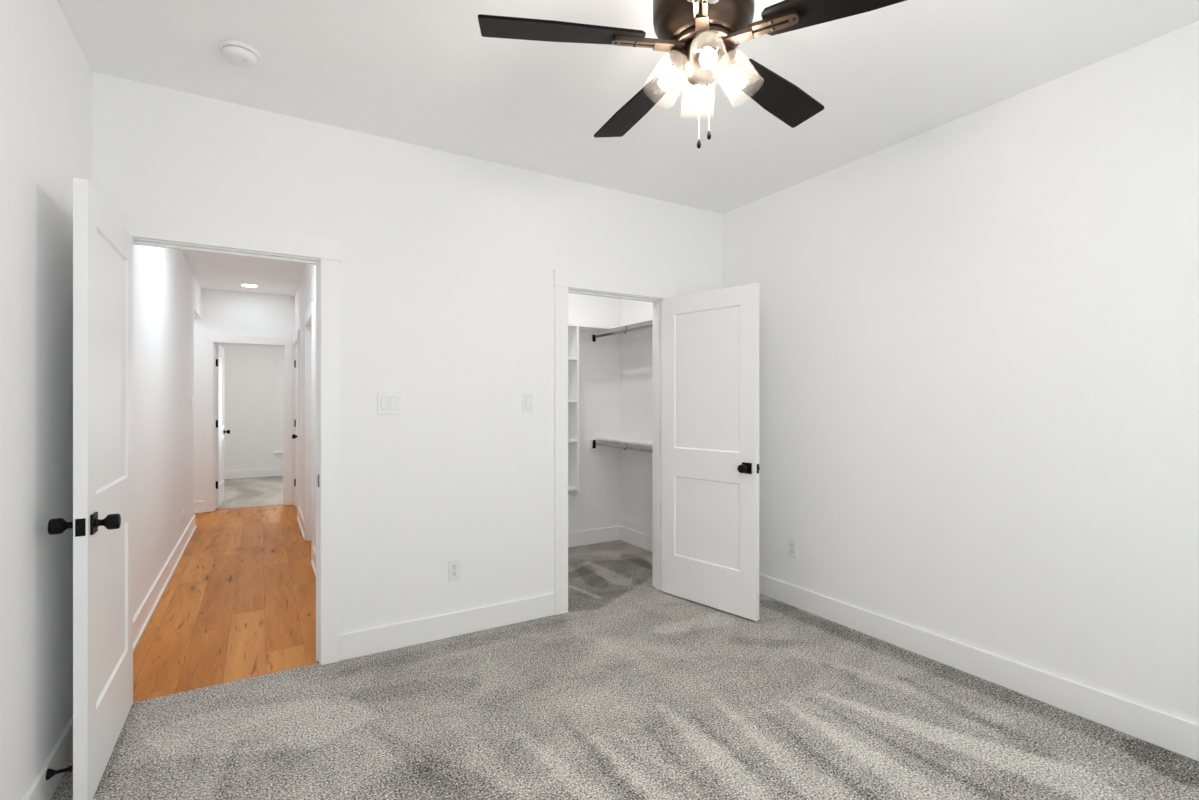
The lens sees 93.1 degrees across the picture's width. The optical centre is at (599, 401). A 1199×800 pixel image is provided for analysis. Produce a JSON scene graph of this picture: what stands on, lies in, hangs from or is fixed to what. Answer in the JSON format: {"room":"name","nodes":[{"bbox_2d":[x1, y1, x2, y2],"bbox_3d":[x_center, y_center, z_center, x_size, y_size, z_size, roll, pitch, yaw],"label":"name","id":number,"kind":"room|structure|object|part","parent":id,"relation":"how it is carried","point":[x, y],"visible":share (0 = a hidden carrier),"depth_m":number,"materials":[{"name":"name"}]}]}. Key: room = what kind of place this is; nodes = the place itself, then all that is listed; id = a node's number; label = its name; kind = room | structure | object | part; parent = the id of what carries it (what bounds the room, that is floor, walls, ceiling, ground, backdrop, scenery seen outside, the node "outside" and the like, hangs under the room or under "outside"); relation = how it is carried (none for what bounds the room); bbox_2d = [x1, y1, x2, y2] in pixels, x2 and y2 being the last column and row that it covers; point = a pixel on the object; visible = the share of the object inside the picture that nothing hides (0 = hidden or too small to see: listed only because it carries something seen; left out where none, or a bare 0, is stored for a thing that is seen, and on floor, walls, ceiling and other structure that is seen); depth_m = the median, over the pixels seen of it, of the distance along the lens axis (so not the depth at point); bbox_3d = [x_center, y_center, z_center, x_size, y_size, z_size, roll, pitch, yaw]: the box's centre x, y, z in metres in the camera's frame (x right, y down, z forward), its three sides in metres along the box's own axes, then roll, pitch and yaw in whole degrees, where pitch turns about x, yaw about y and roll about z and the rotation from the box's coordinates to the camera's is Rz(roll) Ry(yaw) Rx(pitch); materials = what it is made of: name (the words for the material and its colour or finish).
{"room":"empty bedroom","nodes":[
{"label":"empty bedroom","id":0,"kind":"room"},
{"bbox_2d":[0,0,201,799],"bbox_3d":[-2.517,-0.091,2.916,0.132,2.823,8.960,0,0,-31],"label":"wall","id":1,"kind":"structure","parent":0,"point":[46,75],"depth_m":1.92,"materials":[{"name":"paint"}]},
{"bbox_2d":[22,715,72,799],"bbox_3d":[-1.182,1.253,0.803,0.015,0.134,3.722,0,0,-31],"label":"baseboard","id":2,"kind":"structure","parent":1,"relation":"attached to","point":[60,756],"depth_m":1.92,"materials":[{"name":"paint"}]},
{"bbox_2d":[46,765,72,779],"bbox_3d":[-1.770,1.215,1.871,0.072,0.033,0.033,0,0,-31],"label":"door stop","id":3,"kind":"object","parent":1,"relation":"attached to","point":[50,773],"visible":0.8,"depth_m":1.86,"materials":[{"name":"black metal"}]},
{"bbox_2d":[133,501,204,652],"bbox_3d":[-4.130,1.255,4.277,1.566,0.138,4.968,0,0,-31],"label":"baseboard","id":4,"kind":"structure","parent":1,"relation":"attached to","point":[142,617],"depth_m":3.92,"materials":[{"name":"paint"}]},
{"bbox_2d":[182,250,304,295],"bbox_3d":[-3.694,-1.410,4.594,2.640,0.100,5.100,0,0,-31],"label":"ceiling","id":5,"kind":"structure","parent":0,"point":[211,270],"depth_m":6.02,"materials":[{"name":"paint"}]},
{"bbox_2d":[240,284,258,286],"bbox_3d":[-4.089,-1.358,6.637,0.186,0.008,0.186,0,0,-31],"label":"recessed light","id":6,"kind":"object","parent":5,"relation":"in","point":[244,285],"visible":1,"depth_m":6.62,"materials":[{"name":"white plastic"}]},
{"bbox_2d":[194,288,294,504],"bbox_3d":[-4.304,-0.070,7.134,4.200,2.780,0.114,0,0,-31],"label":"wall","id":7,"kind":"structure","parent":0,"point":[223,311],"depth_m":6.90,"materials":[{"name":"paint"}]},
{"bbox_2d":[216,344,229,508],"bbox_3d":[-4.865,0.299,7.279,0.177,2.018,0.784,0,0,-29],"label":"door","id":8,"kind":"structure","parent":7,"relation":"in","point":[220,431],"depth_m":7.08,"materials":[{"name":"paint"}]},
{"bbox_2d":[204,329,299,516],"bbox_3d":[-4.047,0.249,6.699,1.074,2.142,1.124,0,0,-31],"label":"door frame","id":9,"kind":"structure","parent":7,"relation":"attached to","point":[209,338],"depth_m":6.90,"materials":[{"name":"paint"}]},
{"bbox_2d":[219,344,282,470],"bbox_3d":[-6.024,-0.070,10.012,4.200,2.780,0.100,0,0,-31],"label":"wall","id":10,"kind":"structure","parent":0,"point":[250,372],"depth_m":9.92,"materials":[{"name":"paint"}]},
{"bbox_2d":[224,468,282,478],"bbox_3d":[-5.995,1.253,9.963,4.200,0.134,0.015,0,0,-31],"label":"baseboard","id":11,"kind":"structure","parent":10,"relation":"attached to","point":[278,471],"depth_m":9.93,"materials":[{"name":"paint"}]},
{"bbox_2d":[274,352,282,457],"bbox_3d":[-5.274,0.062,10.414,1.200,1.885,0.140,0,0,-31],"label":"window","id":12,"kind":"structure","parent":10,"relation":"in","point":[280,355],"depth_m":10.13,"materials":[{"name":"paint"}]},
{"bbox_3d":[-5.264,0.005,10.398,1.092,1.770,0.018,0,0,-31],"label":"casing","id":13,"kind":"part","parent":12,"relation":"part of","materials":[{"name":"paint"}]},
{"bbox_2d":[295,264,315,548],"bbox_3d":[-2.586,-0.070,5.190,0.114,2.780,4.986,0,0,-31],"label":"wall","id":14,"kind":"structure","parent":0,"point":[305,294],"depth_m":5.87,"materials":[{"name":"paint"}]},
{"bbox_2d":[292,344,296,507],"bbox_3d":[-3.628,0.299,6.861,0.177,2.018,0.786,0,0,-31],"label":"door","id":15,"kind":"structure","parent":14,"relation":"in","point":[294,436],"depth_m":7.08,"materials":[{"name":"paint"}]},
{"bbox_2d":[297,507,315,576],"bbox_3d":[-2.393,1.255,4.731,0.027,0.138,3.964,0,0,-31],"label":"baseboard","id":16,"kind":"structure","parent":14,"relation":"attached to","point":[300,518],"depth_m":5.63,"materials":[{"name":"paint"}]},
{"bbox_2d":[304,302,314,560],"bbox_3d":[-2.542,0.249,5.097,0.135,2.142,0.950,0,0,-31],"label":"door frame","id":17,"kind":"structure","parent":14,"relation":"attached to","point":[309,316],"depth_m":5.39,"materials":[{"name":"paint"}]},
{"bbox_2d":[92,71,721,633],"bbox_3d":[-0.647,-0.091,3.379,3.817,2.823,0.114,0,0,-31],"label":"wall","id":18,"kind":"structure","parent":0,"point":[448,263],"depth_m":3.12,"materials":[{"name":"paint"}]},
{"bbox_2d":[48,178,132,799],"bbox_3d":[-1.856,0.299,2.148,0.177,2.018,0.811,0,0,-31],"label":"door","id":19,"kind":"structure","parent":18,"relation":"in","point":[101,525],"depth_m":1.99,"materials":[{"name":"paint"}]},
{"bbox_3d":[-1.733,0.400,1.833,0.065,0.051,0.051,0,0,-31],"label":"knob","id":20,"kind":"part","parent":19,"relation":"part of","materials":[{"name":"black metal"}]},
{"bbox_3d":[-1.653,0.400,1.809,0.025,0.056,0.002,0,0,-31],"label":"latch plate","id":21,"kind":"part","parent":19,"relation":"part of","materials":[{"name":"black metal"}]},
{"bbox_3d":[-1.637,0.400,1.891,0.065,0.051,0.051,0,0,-31],"label":"knob","id":22,"kind":"part","parent":19,"relation":"part of","materials":[{"name":"black metal"}]},
{"bbox_2d":[111,210,341,664],"bbox_3d":[-1.762,0.249,2.700,0.968,2.142,0.135,0,0,-31],"label":"door frame","id":23,"kind":"structure","parent":18,"relation":"attached to","point":[138,225],"depth_m":2.86,"materials":[{"name":"paint"}]},
{"bbox_2d":[377,392,399,413],"bbox_3d":[-1.120,0.007,3.023,0.116,0.117,0.010,0,0,-31],"label":"light switch","id":24,"kind":"object","parent":18,"relation":"attached to","point":[387,402],"visible":1,"depth_m":3.02,"materials":[{"name":"white plastic"}]},
{"bbox_2d":[340,593,554,660],"bbox_3d":[-0.201,1.253,3.570,2.616,0.134,0.015,0,0,-31],"label":"baseboard","id":25,"kind":"structure","parent":18,"relation":"attached to","point":[359,643],"depth_m":3.16,"materials":[{"name":"paint"}]},
{"bbox_2d":[448,559,460,580],"bbox_3d":[-0.819,0.949,3.205,0.070,0.117,0.008,0,0,-31],"label":"wall outlet","id":26,"kind":"object","parent":18,"relation":"attached to","point":[454,566],"visible":1,"depth_m":3.20,"materials":[{"name":"white plastic"}]},
{"bbox_2d":[523,393,532,411],"bbox_3d":[-0.432,0.004,3.435,0.070,0.117,0.010,0,0,-31],"label":"light switch","id":27,"kind":"object","parent":18,"relation":"attached to","point":[527,397],"visible":1,"depth_m":3.43,"materials":[{"name":"white plastic"}]},
{"bbox_2d":[568,526,651,551],"bbox_3d":[-0.308,1.253,4.397,1.950,0.134,1.286,0,0,-31],"label":"baseboard","id":28,"kind":"structure","parent":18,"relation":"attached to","point":[593,536],"depth_m":5.26,"materials":[{"name":"paint"}]},
{"bbox_2d":[553,269,675,614],"bbox_3d":[0.092,0.249,3.820,0.950,2.142,0.156,0,0,-31],"label":"door frame","id":29,"kind":"structure","parent":18,"relation":"attached to","point":[563,280],"depth_m":3.56,"materials":[{"name":"paint"}]},
{"bbox_2d":[661,283,759,620],"bbox_3d":[0.684,0.299,3.680,0.177,2.018,0.789,0,0,-43],"label":"door","id":30,"kind":"structure","parent":18,"relation":"in","point":[710,467],"depth_m":3.63,"materials":[{"name":"paint"}]},
{"bbox_3d":[0.864,0.400,3.407,0.065,0.051,0.051,0,0,-43],"label":"knob","id":31,"kind":"part","parent":30,"relation":"part of","materials":[{"name":"black metal"}]},
{"bbox_2d":[568,293,619,531],"bbox_3d":[-0.706,-0.091,4.966,2.050,2.823,0.100,0,0,-31],"label":"wall","id":32,"kind":"structure","parent":0,"point":[596,505],"depth_m":5.31,"materials":[{"name":"paint"}]},
{"bbox_2d":[568,326,578,495],"bbox_3d":[-0.443,0.086,4.890,0.444,1.467,0.300,0,0,-31],"label":"tower","id":33,"kind":"object","parent":32,"relation":"attached to","point":[573,333],"visible":0.24,"depth_m":4.92,"materials":[{"name":"paint"}]},
{"bbox_3d":[-0.444,0.744,4.891,0.408,0.018,0.298,0,0,-31],"label":"shelf","id":34,"kind":"part","parent":33,"relation":"part of","materials":[{"name":"paint"}]},
{"bbox_2d":[579,331,619,342],"bbox_3d":[-0.068,-0.605,5.279,0.598,0.085,0.018,0,0,-31],"label":"cleat","id":35,"kind":"object","parent":32,"relation":"attached to","point":[583,336],"visible":0.58,"depth_m":5.31,"materials":[{"name":"paint"}]},
{"bbox_2d":[568,324,633,333],"bbox_3d":[-0.561,-0.656,4.820,1.950,0.018,0.300,0,0,-31],"label":"closet shelf","id":36,"kind":"object","parent":32,"relation":"attached to","point":[586,328],"visible":0.22,"depth_m":5.03,"materials":[{"name":"paint"}]},
{"bbox_2d":[589,440,619,448],"bbox_3d":[0.051,0.393,5.344,0.327,0.080,0.028,0,0,-31],"label":"cleat","id":37,"kind":"object","parent":32,"relation":"attached to","point":[590,441],"visible":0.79,"depth_m":5.33,"materials":[{"name":"paint"}]},
{"bbox_2d":[51,476,1198,799],"bbox_3d":[-2.439,1.350,4.990,5.200,0.060,12.400,0,0,-31],"label":"floor","id":38,"kind":"structure","parent":0,"point":[639,690],"depth_m":2.43,"materials":[{"name":"carpet"}]},
{"bbox_2d":[56,0,1198,213],"bbox_3d":[0.344,-1.453,1.722,3.817,0.100,3.974,0,0,-31],"label":"ceiling","id":39,"kind":"structure","parent":0,"point":[424,73],"depth_m":2.42,"materials":[{"name":"paint"}]},
{"bbox_2d":[218,40,260,67],"bbox_3d":[-1.438,-1.380,2.272,0.144,0.044,0.144,0,0,-31],"label":"smoke detector","id":40,"kind":"object","parent":39,"relation":"attached to","point":[240,54],"visible":1,"depth_m":2.24,"materials":[{"name":"white plastic"}]},
{"bbox_2d":[478,0,905,148],"bbox_3d":[0.309,-1.083,1.745,1.285,0.640,1.264,0,0,-31],"label":"ceiling fan","id":41,"kind":"object","parent":39,"relation":"hanging from","point":[701,38],"visible":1,"depth_m":1.66,"materials":[{"name":"black wood"}]},
{"bbox_3d":[-0.107,-1.080,1.661,0.478,0.036,0.131,0,0,-7],"label":"blade","id":42,"kind":"part","parent":41,"relation":"part of","materials":[{"name":"black wood"}]},
{"bbox_3d":[0.134,-1.080,2.093,0.131,0.036,0.478,0,0,-25],"label":"blade","id":43,"kind":"part","parent":41,"relation":"part of","materials":[{"name":"black wood"}]},
{"bbox_3d":[0.144,-1.069,1.692,0.216,0.022,0.042,0,0,-6],"label":"blade arm","id":44,"kind":"part","parent":41,"relation":"part of","materials":[{"name":"brown metal"}]},
{"bbox_3d":[0.242,-1.069,1.864,0.042,0.022,0.216,0,0,-24],"label":"blade arm","id":45,"kind":"part","parent":41,"relation":"part of","materials":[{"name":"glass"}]},
{"bbox_2d":[659,48,686,90],"bbox_3d":[0.233,-1.001,1.713,0.096,0.116,0.082,0,0,-31],"label":"shade","id":46,"kind":"object","parent":41,"relation":"attached to","point":[678,56],"depth_m":1.70,"materials":[{"name":"white glass"}]},
{"bbox_2d":[690,87,705,107],"bbox_3d":[0.313,-1.001,1.790,0.082,0.116,0.096,0,0,-31],"label":"shade","id":47,"kind":"object","parent":41,"relation":"attached to","point":[698,98],"depth_m":1.80,"materials":[{"name":"white glass"}]},
{"bbox_3d":[0.277,-1.069,1.546,0.042,0.022,0.216,0,0,12],"label":"blade arm","id":48,"kind":"part","parent":41,"relation":"part of","materials":[{"name":"brown metal"}]},
{"bbox_3d":[0.230,-1.080,1.298,0.131,0.036,0.478,0,0,11],"label":"blade","id":49,"kind":"part","parent":41,"relation":"part of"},
{"bbox_2d":[693,32,718,68],"bbox_3d":[0.309,-1.001,1.632,0.082,0.116,0.096,0,0,-31],"label":"shade","id":50,"kind":"object","parent":41,"relation":"attached to","point":[705,44],"depth_m":1.62,"materials":[{"name":"white glass"}]},
{"bbox_2d":[722,47,746,88],"bbox_3d":[0.390,-1.001,1.709,0.096,0.116,0.082,0,0,-31],"label":"shade","id":51,"kind":"object","parent":41,"relation":"attached to","point":[738,78],"depth_m":1.69,"materials":[{"name":"white glass"}]},
{"bbox_3d":[0.435,-1.069,1.824,0.216,0.022,0.042,0,0,-42],"label":"blade arm","id":52,"kind":"part","parent":41,"relation":"part of","materials":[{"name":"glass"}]},
{"bbox_3d":[0.457,-1.069,1.628,0.216,0.022,0.042,0,0,30],"label":"blade arm","id":53,"kind":"part","parent":41,"relation":"part of","materials":[{"name":"brown metal"}]},
{"bbox_3d":[0.620,-1.080,1.997,0.478,0.036,0.131,0,0,-43],"label":"blade","id":54,"kind":"part","parent":41,"relation":"part of","materials":[{"name":"black wood"}]},
{"bbox_3d":[0.679,-1.080,1.506,0.478,0.036,0.131,0,0,29],"label":"blade","id":55,"kind":"part","parent":41,"relation":"part of","materials":[{"name":"black wood"}]},
{"bbox_2d":[620,21,1198,723],"bbox_3d":[1.575,-0.091,3.265,0.120,2.823,5.360,0,0,-31],"label":"wall","id":56,"kind":"structure","parent":0,"point":[979,330],"depth_m":2.64,"materials":[{"name":"paint"}]},
{"bbox_2d":[596,437,651,445],"bbox_3d":[0.406,0.344,4.834,0.275,0.018,1.268,0,0,-31],"label":"closet shelf","id":57,"kind":"object","parent":56,"relation":"attached to","point":[613,439],"visible":0.52,"depth_m":4.98,"materials":[{"name":"paint"}]},
{"bbox_2d":[592,442,651,452],"bbox_3d":[0.272,0.392,4.733,0.048,0.079,1.268,0,0,-31],"label":"hanging rod","id":58,"kind":"object","parent":57,"relation":"attached to","point":[594,444],"visible":0.76,"depth_m":4.86,"materials":[{"name":"silver metal"}]},
{"bbox_2d":[620,328,651,342],"bbox_3d":[0.517,-0.605,4.900,0.018,0.085,1.268,0,0,-31],"label":"cleat","id":59,"kind":"object","parent":56,"relation":"attached to","point":[646,333],"visible":0.42,"depth_m":5.18,"materials":[{"name":"paint"}]},
{"bbox_2d":[610,318,651,330],"bbox_3d":[0.471,-0.656,4.698,0.303,0.018,0.968,0,0,-31],"label":"closet shelf","id":60,"kind":"object","parent":59,"relation":"on","point":[644,322],"visible":0.4,"depth_m":4.81,"materials":[{"name":"paint"}]},
{"bbox_2d":[592,324,651,341],"bbox_3d":[0.271,-0.604,4.732,0.048,0.087,1.268,0,0,-31],"label":"hanging rod","id":61,"kind":"object","parent":60,"relation":"attached to","point":[594,337],"visible":0.77,"depth_m":4.86,"materials":[{"name":"silver metal"}]},
{"bbox_2d":[620,442,651,449],"bbox_3d":[0.517,0.393,4.900,0.018,0.080,1.268,0,0,-31],"label":"cleat","id":62,"kind":"object","parent":56,"relation":"attached to","point":[621,444],"visible":0.06,"depth_m":5.18,"materials":[{"name":"paint"}]},
{"bbox_2d":[788,538,796,557],"bbox_3d":[1.250,0.947,3.683,0.008,0.117,0.070,0,0,-31],"label":"wall outlet","id":63,"kind":"object","parent":56,"relation":"attached to","point":[792,543],"visible":1,"depth_m":3.68,"materials":[{"name":"white plastic"}]},
{"bbox_2d":[759,573,1198,761],"bbox_3d":[1.875,1.253,2.632,0.015,0.134,3.725,0,0,-31],"label":"baseboard","id":64,"kind":"structure","parent":56,"relation":"attached to","point":[1172,733],"depth_m":2.60,"materials":[{"name":"paint"}]}
]}

